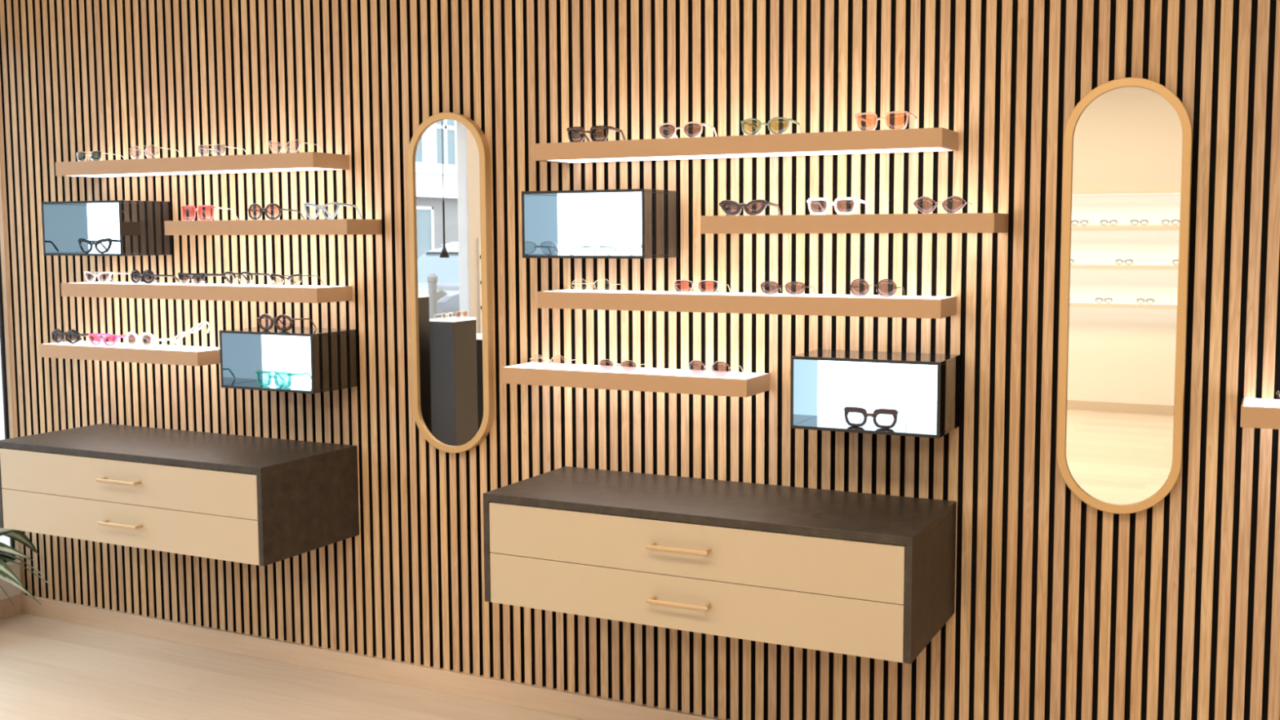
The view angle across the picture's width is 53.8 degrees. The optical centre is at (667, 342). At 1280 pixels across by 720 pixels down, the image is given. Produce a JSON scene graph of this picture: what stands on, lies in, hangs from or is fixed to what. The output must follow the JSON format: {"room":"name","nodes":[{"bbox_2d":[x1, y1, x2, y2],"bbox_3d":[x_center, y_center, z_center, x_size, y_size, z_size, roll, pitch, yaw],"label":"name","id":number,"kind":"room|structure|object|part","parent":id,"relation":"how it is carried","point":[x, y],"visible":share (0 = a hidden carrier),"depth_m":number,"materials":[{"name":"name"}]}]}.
{"room":"shop","nodes":[
{"label":"shop","id":0,"kind":"room"},
{"bbox_2d":[0,164,21,599],"bbox_3d":[-4.443,-0.090,1.507,0.220,3.000,7.912,2,5,26],"label":"wall","id":1,"kind":"structure","parent":0,"point":[11,590],"depth_m":5.04,"materials":[{"name":"white paint"}]},
{"bbox_2d":[0,248,15,562],"bbox_3d":[-3.341,-0.041,3.560,0.012,2.100,3.223,2,5,26],"label":"window","id":2,"kind":"structure","parent":1,"relation":"in","point":[2,316],"depth_m":5.02,"materials":[{"name":"clear glass"}]},
{"bbox_2d":[0,594,22,619],"bbox_3d":[-3.321,1.187,3.667,0.012,0.075,3.238,2,5,26],"label":"baseboard","id":3,"kind":"structure","parent":1,"relation":"attached to","point":[7,609],"depth_m":5.06,"materials":[{"name":"brown wood"}]},
{"bbox_2d":[5,559,21,565],"bbox_3d":[-4.153,1.140,2.192,0.232,0.012,6.598,2,5,26],"label":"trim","id":4,"kind":"structure","parent":1,"relation":"attached to","point":[8,563],"depth_m":5.06,"materials":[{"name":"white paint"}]},
{"bbox_2d":[0,613,586,719],"bbox_3d":[-0.707,1.646,-0.161,8.474,0.200,8.300,2,5,26],"label":"floor","id":5,"kind":"structure","parent":0,"point":[51,668],"depth_m":4.26,"materials":[{"name":"brown wood"}]},
{"bbox_2d":[0,528,50,604],"bbox_3d":[-2.494,0.891,4.655,0.616,0.487,0.614,2,5,26],"label":"potted plant","id":6,"kind":"object","parent":5,"relation":"on","point":[6,575],"visible":0.77,"depth_m":4.59,"materials":[{"name":"green plant"}]},
{"bbox_2d":[0,0,1279,719],"bbox_3d":[1.051,-0.268,3.332,8.474,3.000,0.200,2,5,26],"label":"wall","id":7,"kind":"structure","parent":0,"point":[1066,607],"depth_m":3.71,"materials":[{"name":"brown wood"}]},
{"bbox_2d":[40,200,172,256],"bbox_3d":[-2.036,-0.414,4.584,0.401,0.194,0.221,2,5,26],"label":"display box","id":8,"kind":"object","parent":7,"relation":"attached to","point":[139,226],"visible":0.99,"depth_m":4.59,"materials":[{"name":"black plastic"}]},
{"bbox_3d":[-2.084,-0.406,4.486,0.401,0.194,0.002,2,5,26],"label":"trim","id":9,"kind":"part","parent":8,"relation":"part of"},
{"bbox_2d":[77,238,119,253],"bbox_3d":[-2.026,-0.351,4.572,0.177,0.054,0.132,2,5,26],"label":"eyeglasses","id":10,"kind":"object","parent":8,"relation":"in","point":[91,242],"visible":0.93,"depth_m":4.51,"materials":[{"name":"black plastic"}]},
{"bbox_3d":[-1.997,-0.421,4.664,0.384,0.177,0.025,2,5,26],"label":"light panel","id":11,"kind":"part","parent":8,"relation":"part of","materials":[{"name":"white plastic"}]},
{"bbox_2d":[39,340,220,366],"bbox_3d":[-1.942,0.037,4.605,0.800,0.049,0.175,2,5,26],"label":"display shelf","id":12,"kind":"object","parent":7,"relation":"attached to","point":[184,355],"visible":0.76,"depth_m":4.51,"materials":[{"name":"paint"}]},
{"bbox_2d":[51,328,106,344],"bbox_3d":[-2.211,-0.028,4.740,0.157,0.055,0.132,2,5,26],"label":"sunglasses","id":13,"kind":"object","parent":12,"relation":"on","point":[72,333],"visible":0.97,"depth_m":4.68,"materials":[{"name":"black plastic"}]},
{"bbox_3d":[-2.236,-0.023,4.688,0.157,0.055,0.016,2,5,26],"label":"frame","id":14,"kind":"part","parent":13,"relation":"part of","materials":[{"name":"black plastic"}]},
{"bbox_2d":[88,333,139,346],"bbox_3d":[-2.037,-0.014,4.662,0.158,0.043,0.130,2,5,26],"label":"sunglasses","id":15,"kind":"object","parent":12,"relation":"on","point":[108,335],"visible":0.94,"depth_m":4.61,"materials":[{"name":"plastic"}]},
{"bbox_3d":[-2.062,-0.010,4.611,0.158,0.043,0.015,2,5,26],"label":"frame","id":16,"kind":"part","parent":15,"relation":"part of","materials":[{"name":"pink plastic"}]},
{"bbox_3d":[-1.942,0.015,4.604,0.792,0.005,0.170,2,5,26],"label":"light panel","id":17,"kind":"part","parent":12,"relation":"part of","materials":[{"name":"white plastic"}]},
{"bbox_2d":[124,331,177,347],"bbox_3d":[-1.875,-0.015,4.590,0.155,0.056,0.123,2,5,26],"label":"sunglasses","id":18,"kind":"object","parent":12,"relation":"on","point":[147,340],"visible":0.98,"depth_m":4.53,"materials":[{"name":"white plastic"}]},
{"bbox_3d":[-1.898,-0.011,4.542,0.155,0.056,0.016,2,5,26],"label":"frame","id":19,"kind":"part","parent":18,"relation":"part of","materials":[{"name":"white plastic"}]},
{"bbox_2d":[173,321,209,347],"bbox_3d":[-1.707,-0.028,4.509,0.149,0.096,0.041,1,5,16],"label":"sunglasses","id":20,"kind":"object","parent":12,"relation":"on","point":[204,323],"visible":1,"depth_m":4.50,"materials":[{"name":"white plastic"}]},
{"bbox_2d":[0,423,359,566],"bbox_3d":[-1.714,0.504,4.360,1.224,0.310,0.488,2,5,26],"label":"drawer cabinet","id":21,"kind":"object","parent":7,"relation":"attached to","point":[248,500],"visible":1,"depth_m":4.16,"materials":[{"name":"laminate"}]},
{"bbox_3d":[-1.803,0.456,4.148,0.175,0.015,0.038,2,5,26],"label":"handle","id":22,"kind":"part","parent":21,"relation":"part of","materials":[{"name":"gold metal"}]},
{"bbox_3d":[-1.802,0.600,4.160,0.175,0.015,0.038,2,5,26],"label":"handle","id":23,"kind":"part","parent":21,"relation":"part of","materials":[{"name":"gold metal"}]},
{"bbox_3d":[-1.717,0.445,4.348,1.184,0.141,0.403,2,5,26],"label":"drawer","id":24,"kind":"part","parent":21,"relation":"part of","materials":[{"name":"beige paint"}]},
{"bbox_3d":[-1.717,0.588,4.361,1.184,0.141,0.403,2,5,26],"label":"drawer","id":25,"kind":"part","parent":21,"relation":"part of","materials":[{"name":"beige paint"}]},
{"bbox_2d":[55,151,349,177],"bbox_3d":[-1.644,-0.617,4.402,1.203,0.049,0.175,2,5,26],"label":"display shelf","id":26,"kind":"object","parent":7,"relation":"attached to","point":[307,161],"visible":1,"depth_m":4.28,"materials":[{"name":"paint"}]},
{"bbox_2d":[76,151,124,161],"bbox_3d":[-2.069,-0.678,4.623,0.135,0.038,0.128,2,5,26],"label":"sunglasses","id":27,"kind":"object","parent":26,"relation":"on","point":[95,155],"visible":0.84,"depth_m":4.56,"materials":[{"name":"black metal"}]},
{"bbox_3d":[-2.094,-0.673,4.571,0.135,0.038,0.012,2,5,26],"label":"frame","id":28,"kind":"part","parent":27,"relation":"part of","materials":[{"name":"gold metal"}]},
{"bbox_2d":[128,144,182,159],"bbox_3d":[-1.821,-0.675,4.503,0.148,0.051,0.128,2,5,26],"label":"sunglasses","id":29,"kind":"object","parent":26,"relation":"on","point":[131,148],"visible":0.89,"depth_m":4.45,"materials":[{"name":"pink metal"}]},
{"bbox_3d":[-1.846,-0.670,4.451,0.148,0.051,0.013,2,5,26],"label":"frame","id":30,"kind":"part","parent":29,"relation":"part of","materials":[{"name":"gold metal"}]},
{"bbox_3d":[-1.634,-0.595,4.396,1.158,0.005,0.161,2,5,26],"label":"light panel","id":31,"kind":"part","parent":26,"relation":"part of","materials":[{"name":"white plastic"}]},
{"bbox_2d":[197,144,248,155],"bbox_3d":[-1.532,-0.659,4.364,0.133,0.042,0.128,2,5,26],"label":"sunglasses","id":32,"kind":"object","parent":26,"relation":"on","point":[198,148],"visible":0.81,"depth_m":4.31,"materials":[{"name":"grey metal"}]},
{"bbox_3d":[-1.557,-0.655,4.312,0.133,0.042,0.012,2,5,26],"label":"frame","id":33,"kind":"part","parent":32,"relation":"part of","materials":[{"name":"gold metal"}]},
{"bbox_2d":[268,139,322,153],"bbox_3d":[-1.239,-0.650,4.222,0.142,0.046,0.128,2,5,26],"label":"eyeglasses","id":34,"kind":"object","parent":26,"relation":"on","point":[269,144],"visible":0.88,"depth_m":4.17,"materials":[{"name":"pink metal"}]},
{"bbox_3d":[-1.264,-0.646,4.171,0.142,0.046,0.012,2,5,26],"label":"frame","id":35,"kind":"part","parent":34,"relation":"part of","materials":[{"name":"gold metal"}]},
{"bbox_2d":[61,281,352,302],"bbox_3d":[-1.642,-0.180,4.439,1.203,0.049,0.175,2,5,26],"label":"display shelf","id":36,"kind":"object","parent":7,"relation":"attached to","point":[203,291],"visible":0.87,"depth_m":4.32,"materials":[{"name":"paint"}]},
{"bbox_2d":[84,271,124,283],"bbox_3d":[-2.055,-0.244,4.658,0.160,0.043,0.123,3,6,30],"label":"sunglasses","id":37,"kind":"object","parent":36,"relation":"on","point":[109,273],"visible":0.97,"depth_m":4.60,"materials":[{"name":"white plastic"}]},
{"bbox_2d":[130,269,180,284],"bbox_3d":[-1.848,-0.239,4.554,0.148,0.050,0.117,3,6,34],"label":"sunglasses","id":38,"kind":"object","parent":36,"relation":"on","point":[148,276],"visible":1,"depth_m":4.50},
{"bbox_3d":[-1.877,-0.235,4.512,0.148,0.050,0.014,3,6,34],"label":"frame","id":39,"kind":"part","parent":38,"relation":"part of","materials":[{"name":"black plastic"}]},
{"bbox_2d":[177,272,230,284],"bbox_3d":[-1.635,-0.227,4.455,0.144,0.042,0.123,3,6,30],"label":"sunglasses","id":40,"kind":"object","parent":36,"relation":"on","point":[182,276],"visible":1,"depth_m":4.41,"materials":[{"name":"black plastic"}]},
{"bbox_3d":[-1.662,-0.223,4.408,0.143,0.042,0.014,3,6,30],"label":"frame","id":41,"kind":"part","parent":40,"relation":"part of","materials":[{"name":"black plastic"}]},
{"bbox_3d":[-1.641,-0.201,4.439,1.195,0.005,0.170,2,5,26],"label":"light panel","id":42,"kind":"part","parent":36,"relation":"part of","materials":[{"name":"white plastic"}]},
{"bbox_2d":[222,271,275,285],"bbox_3d":[-1.444,-0.223,4.363,0.138,0.048,0.122,2,5,26],"label":"eyeglasses","id":43,"kind":"object","parent":36,"relation":"on","point":[234,274],"visible":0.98,"depth_m":4.32,"materials":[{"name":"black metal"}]},
{"bbox_3d":[-1.468,-0.219,4.314,0.138,0.048,0.013,2,5,26],"label":"frame","id":44,"kind":"part","parent":43,"relation":"part of","materials":[{"name":"silver metal"}]},
{"bbox_2d":[270,273,324,286],"bbox_3d":[-1.251,-0.213,4.270,0.144,0.043,0.121,2,5,26],"label":"eyeglasses","id":45,"kind":"object","parent":36,"relation":"on","point":[272,274],"visible":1,"depth_m":4.22,"materials":[{"name":"brown metal"}]},
{"bbox_3d":[-1.274,-0.209,4.221,0.144,0.043,0.014,2,5,26],"label":"frame","id":46,"kind":"part","parent":45,"relation":"part of","materials":[{"name":"black plastic"}]},
{"bbox_2d":[164,218,382,235],"bbox_3d":[-1.344,-0.390,4.276,0.800,0.049,0.175,2,5,26],"label":"display shelf","id":47,"kind":"object","parent":7,"relation":"attached to","point":[332,226],"visible":1,"depth_m":4.16,"materials":[{"name":"paint"}]},
{"bbox_2d":[181,204,238,220],"bbox_3d":[-1.598,-0.452,4.414,0.156,0.053,0.130,2,5,26],"label":"sunglasses","id":48,"kind":"object","parent":47,"relation":"on","point":[198,210],"visible":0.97,"depth_m":4.35,"materials":[{"name":"red plastic"}]},
{"bbox_3d":[-1.624,-0.448,4.363,0.156,0.053,0.015,2,5,26],"label":"frame","id":49,"kind":"part","parent":48,"relation":"part of","materials":[{"name":"red plastic"}]},
{"bbox_2d":[247,203,304,219],"bbox_3d":[-1.326,-0.443,4.282,0.152,0.056,0.130,2,5,26],"label":"sunglasses","id":50,"kind":"object","parent":47,"relation":"on","point":[249,210],"visible":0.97,"depth_m":4.23,"materials":[{"name":"black metal"}]},
{"bbox_3d":[-1.351,-0.439,4.231,0.152,0.056,0.015,2,5,26],"label":"frame","id":51,"kind":"part","parent":50,"relation":"part of","materials":[{"name":"black plastic"}]},
{"bbox_2d":[303,201,361,219],"bbox_3d":[-1.105,-0.435,4.177,0.152,0.056,0.131,2,5,26],"label":"eyeglasses","id":52,"kind":"object","parent":47,"relation":"on","point":[308,204],"visible":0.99,"depth_m":4.13,"materials":[{"name":"white plastic"}]},
{"bbox_3d":[-1.130,-0.430,4.124,0.152,0.056,0.015,2,5,26],"label":"frame","id":53,"kind":"part","parent":52,"relation":"part of","materials":[{"name":"white plastic"}]},
{"bbox_2d":[219,325,358,393],"bbox_3d":[-1.275,0.054,4.256,0.401,0.194,0.221,2,5,26],"label":"display box","id":54,"kind":"object","parent":7,"relation":"attached to","point":[329,356],"visible":0.91,"depth_m":4.26,"materials":[{"name":"black plastic"}]},
{"bbox_3d":[-1.323,0.062,4.157,0.401,0.194,0.002,2,5,26],"label":"trim","id":55,"kind":"part","parent":54,"relation":"part of","materials":[{"name":"black metal"}]},
{"bbox_2d":[255,370,308,387],"bbox_3d":[-1.289,0.117,4.263,0.162,0.051,0.130,2,5,26],"label":"sunglasses","id":56,"kind":"object","parent":54,"relation":"in","point":[264,371],"visible":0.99,"depth_m":4.21,"materials":[{"name":"teal plastic"}]},
{"bbox_3d":[-1.314,0.121,4.211,0.162,0.051,0.016,2,5,26],"label":"frame","id":57,"kind":"part","parent":56,"relation":"part of","materials":[{"name":"teal plastic"}]},
{"bbox_2d":[257,313,315,331],"bbox_3d":[-1.282,-0.072,4.257,0.163,0.056,0.131,2,5,26],"label":"eyeglasses","id":58,"kind":"object","parent":54,"relation":"on","point":[272,319],"visible":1,"depth_m":4.20,"materials":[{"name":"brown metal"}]},
{"bbox_3d":[-1.307,-0.067,4.206,0.163,0.056,0.016,2,5,26],"label":"frame","id":59,"kind":"part","parent":58,"relation":"part of","materials":[{"name":"black plastic"}]},
{"bbox_3d":[-1.237,0.047,4.335,0.384,0.177,0.027,2,5,26],"label":"light panel","id":60,"kind":"part","parent":54,"relation":"part of","materials":[{"name":"white plastic"}]},
{"bbox_2d":[21,594,730,719],"bbox_3d":[1.018,1.197,3.366,8.062,0.075,0.024,2,5,26],"label":"baseboard","id":61,"kind":"structure","parent":7,"relation":"attached to","point":[588,707],"depth_m":4.35,"materials":[{"name":"brown wood"}]},
{"bbox_2d":[407,111,494,453],"bbox_3d":[-0.697,-0.187,4.059,0.300,1.093,0.032,2,5,26],"label":"wall mirror","id":62,"kind":"object","parent":7,"relation":"attached to","point":[449,155],"visible":1,"depth_m":4.05,"materials":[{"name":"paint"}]},
{"bbox_2d":[521,188,678,258],"bbox_3d":[-0.196,-0.346,3.696,0.401,0.194,0.221,2,5,26],"label":"display box","id":63,"kind":"object","parent":7,"relation":"attached to","point":[649,218],"visible":1,"depth_m":3.75,"materials":[{"name":"black plastic"}]},
{"bbox_2d":[540,241,595,254],"bbox_3d":[-0.293,-0.282,3.764,0.146,0.040,0.107,2,5,26],"label":"eyeglasses","id":64,"kind":"object","parent":63,"relation":"in","point":[544,242],"visible":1,"depth_m":3.73,"materials":[{"name":"silver metal"}]},
{"bbox_3d":[-0.157,-0.353,3.777,0.384,0.177,0.023,2,5,26],"label":"light panel","id":65,"kind":"part","parent":63,"relation":"part of","materials":[{"name":"white plastic"}]},
{"bbox_2d":[600,241,641,255],"bbox_3d":[-0.113,-0.275,3.677,0.142,0.040,0.107,2,5,26],"label":"eyeglasses","id":66,"kind":"object","parent":63,"relation":"in","point":[603,242],"visible":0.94,"depth_m":3.64,"materials":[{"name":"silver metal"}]},
{"bbox_2d":[500,361,769,397],"bbox_3d":[-0.105,0.106,3.718,0.803,0.049,0.175,2,5,26],"label":"display shelf","id":67,"kind":"object","parent":7,"relation":"attached to","point":[744,384],"visible":0.97,"depth_m":3.63,"materials":[{"name":"paint"}]},
{"bbox_2d":[529,354,583,368],"bbox_3d":[-0.334,0.051,3.848,0.134,0.038,0.120,2,5,26],"label":"eyeglasses","id":68,"kind":"object","parent":67,"relation":"on","point":[535,354],"visible":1,"depth_m":3.80,"materials":[{"name":"gold metal"}]},
{"bbox_2d":[598,359,653,371],"bbox_3d":[-0.120,0.062,3.738,0.132,0.034,0.126,2,5,26],"label":"sunglasses","id":69,"kind":"object","parent":67,"relation":"on","point":[604,364],"visible":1,"depth_m":3.68,"materials":[{"name":"glass"}]},
{"bbox_3d":[-0.104,0.085,3.718,0.795,0.005,0.170,2,5,26],"label":"light panel","id":70,"kind":"part","parent":67,"relation":"part of","materials":[{"name":"white plastic"}]},
{"bbox_2d":[688,360,742,376],"bbox_3d":[0.142,0.068,3.611,0.132,0.043,0.127,2,5,26],"label":"sunglasses","id":71,"kind":"object","parent":67,"relation":"on","point":[719,368],"visible":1,"depth_m":3.55,"materials":[{"name":"glass"}]},
{"bbox_2d":[483,466,956,663],"bbox_3d":[0.126,0.582,3.473,1.224,0.310,0.488,2,5,26],"label":"drawer cabinet","id":72,"kind":"object","parent":7,"relation":"attached to","point":[858,574],"visible":1,"depth_m":3.29,"materials":[{"name":"laminate"}]},
{"bbox_3d":[0.031,0.678,3.277,0.175,0.015,0.038,2,5,26],"label":"handle","id":73,"kind":"part","parent":72,"relation":"part of","materials":[{"name":"gold metal"}]},
{"bbox_3d":[0.030,0.534,3.264,0.175,0.015,0.038,2,5,26],"label":"handle","id":74,"kind":"part","parent":72,"relation":"part of","materials":[{"name":"gold metal"}]},
{"bbox_3d":[0.123,0.666,3.474,1.184,0.141,0.403,2,5,26],"label":"drawer","id":75,"kind":"part","parent":72,"relation":"part of","materials":[{"name":"beige paint"}]},
{"bbox_3d":[0.122,0.523,3.462,1.184,0.141,0.403,2,5,26],"label":"drawer","id":76,"kind":"part","parent":72,"relation":"part of","materials":[{"name":"beige paint"}]},
{"bbox_2d":[534,127,958,163],"bbox_3d":[0.189,-0.545,3.518,1.203,0.049,0.175,2,5,26],"label":"display shelf","id":77,"kind":"object","parent":7,"relation":"attached to","point":[935,139],"visible":1,"depth_m":3.42,"materials":[{"name":"paint"}]},
{"bbox_2d":[566,125,625,142],"bbox_3d":[-0.206,-0.610,3.724,0.144,0.048,0.132,2,5,26],"label":"sunglasses","id":78,"kind":"object","parent":77,"relation":"on","point":[597,133],"visible":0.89,"depth_m":3.67,"materials":[{"name":"brown plastic"}]},
{"bbox_2d":[657,121,717,138],"bbox_3d":[0.062,-0.599,3.595,0.145,0.047,0.131,2,5,26],"label":"sunglasses","id":79,"kind":"object","parent":77,"relation":"on","point":[691,130],"visible":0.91,"depth_m":3.53,"materials":[{"name":"plastic"}]},
{"bbox_3d":[0.199,-0.523,3.511,1.158,0.005,0.161,2,5,26],"label":"light panel","id":80,"kind":"part","parent":77,"relation":"part of","materials":[{"name":"white plastic"}]},
{"bbox_2d":[740,116,801,135],"bbox_3d":[0.291,-0.591,3.485,0.146,0.049,0.131,2,5,26],"label":"sunglasses","id":81,"kind":"object","parent":77,"relation":"on","point":[788,120],"visible":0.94,"depth_m":3.43,"materials":[{"name":"beige plastic"}]},
{"bbox_2d":[855,111,918,130],"bbox_3d":[0.585,-0.581,3.343,0.150,0.050,0.131,2,5,26],"label":"sunglasses","id":82,"kind":"object","parent":77,"relation":"on","point":[910,113],"visible":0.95,"depth_m":3.31,"materials":[{"name":"orange plastic"}]},
{"bbox_2d":[537,288,956,318],"bbox_3d":[0.194,-0.113,3.554,1.203,0.049,0.175,2,5,26],"label":"display shelf","id":83,"kind":"object","parent":7,"relation":"attached to","point":[821,304],"visible":1,"depth_m":3.44,"materials":[{"name":"paint"}]},
{"bbox_2d":[571,278,626,291],"bbox_3d":[-0.201,-0.174,3.770,0.140,0.038,0.112,2,5,26],"label":"eyeglasses","id":84,"kind":"object","parent":83,"relation":"on","point":[611,284],"visible":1,"depth_m":3.73,"materials":[{"name":"gold metal"}]},
{"bbox_2d":[673,280,730,293],"bbox_3d":[0.103,-0.162,3.623,0.144,0.038,0.112,2,5,26],"label":"sunglasses","id":85,"kind":"object","parent":83,"relation":"on","point":[674,284],"visible":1,"depth_m":3.58,"materials":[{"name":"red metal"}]},
{"bbox_3d":[0.194,-0.134,3.554,1.195,0.005,0.170,2,5,26],"label":"light panel","id":86,"kind":"part","parent":83,"relation":"part of","materials":[{"name":"white plastic"}]},
{"bbox_2d":[760,280,815,295],"bbox_3d":[0.339,-0.153,3.510,0.136,0.038,0.112,2,5,26],"label":"sunglasses","id":87,"kind":"object","parent":83,"relation":"on","point":[769,287],"visible":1,"depth_m":3.46,"materials":[{"name":"glass"}]},
{"bbox_2d":[849,278,904,297],"bbox_3d":[0.569,-0.149,3.398,0.133,0.048,0.112,2,5,26],"label":"sunglasses","id":88,"kind":"object","parent":83,"relation":"on","point":[859,287],"visible":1,"depth_m":3.34,"materials":[{"name":"pink glass"}]},
{"bbox_2d":[701,213,1008,233],"bbox_3d":[0.491,-0.318,3.391,0.800,0.049,0.175,2,5,26],"label":"display shelf","id":89,"kind":"object","parent":7,"relation":"attached to","point":[939,222],"visible":1,"depth_m":3.29,"materials":[{"name":"paint"}]},
{"bbox_2d":[719,199,780,215],"bbox_3d":[0.235,-0.376,3.530,0.152,0.044,0.132,2,5,26],"label":"sunglasses","id":90,"kind":"object","parent":89,"relation":"on","point":[754,207],"visible":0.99,"depth_m":3.47,"materials":[{"name":"brown plastic"}]},
{"bbox_2d":[806,197,868,214],"bbox_3d":[0.466,-0.369,3.419,0.149,0.046,0.132,2,5,26],"label":"sunglasses","id":91,"kind":"object","parent":89,"relation":"on","point":[816,206],"visible":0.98,"depth_m":3.36,"materials":[{"name":"white plastic"}]},
{"bbox_2d":[912,195,973,213],"bbox_3d":[0.725,-0.358,3.294,0.142,0.045,0.128,2,5,26],"label":"sunglasses","id":92,"kind":"object","parent":89,"relation":"on","point":[926,205],"visible":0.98,"depth_m":3.23,"materials":[{"name":"glass"}]},
{"bbox_2d":[790,349,960,438],"bbox_3d":[0.557,0.131,3.373,0.401,0.194,0.221,2,5,26],"label":"display box","id":93,"kind":"object","parent":7,"relation":"attached to","point":[824,382],"visible":0.99,"depth_m":3.41,"materials":[{"name":"black plastic"}]},
{"bbox_2d":[843,406,906,428],"bbox_3d":[0.561,0.193,3.377,0.156,0.052,0.130,2,5,26],"label":"eyeglasses","id":94,"kind":"object","parent":93,"relation":"in","point":[894,412],"visible":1,"depth_m":3.32,"materials":[{"name":"black plastic"}]},
{"bbox_3d":[0.597,0.123,3.457,0.384,0.177,0.017,2,5,26],"label":"light panel","id":95,"kind":"part","parent":93,"relation":"part of","materials":[{"name":"white plastic"}]},
{"bbox_2d":[1056,77,1192,514],"bbox_3d":[1.145,-0.110,3.171,0.300,1.093,0.032,2,5,26],"label":"wall mirror","id":96,"kind":"object","parent":7,"relation":"attached to","point":[1128,141],"visible":1,"depth_m":3.16,"materials":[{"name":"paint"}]},
{"bbox_2d":[1240,397,1279,429],"bbox_3d":[1.729,0.179,2.834,0.800,0.049,0.175,2,5,26],"label":"display shelf","id":97,"kind":"object","parent":7,"relation":"attached to","point":[1260,413],"visible":1,"depth_m":2.92,"materials":[{"name":"paint"}]},
{"bbox_3d":[1.730,0.158,2.834,0.792,0.005,0.170,2,5,26],"label":"light panel","id":98,"kind":"part","parent":97,"relation":"part of","materials":[{"name":"white plastic"}]}
]}

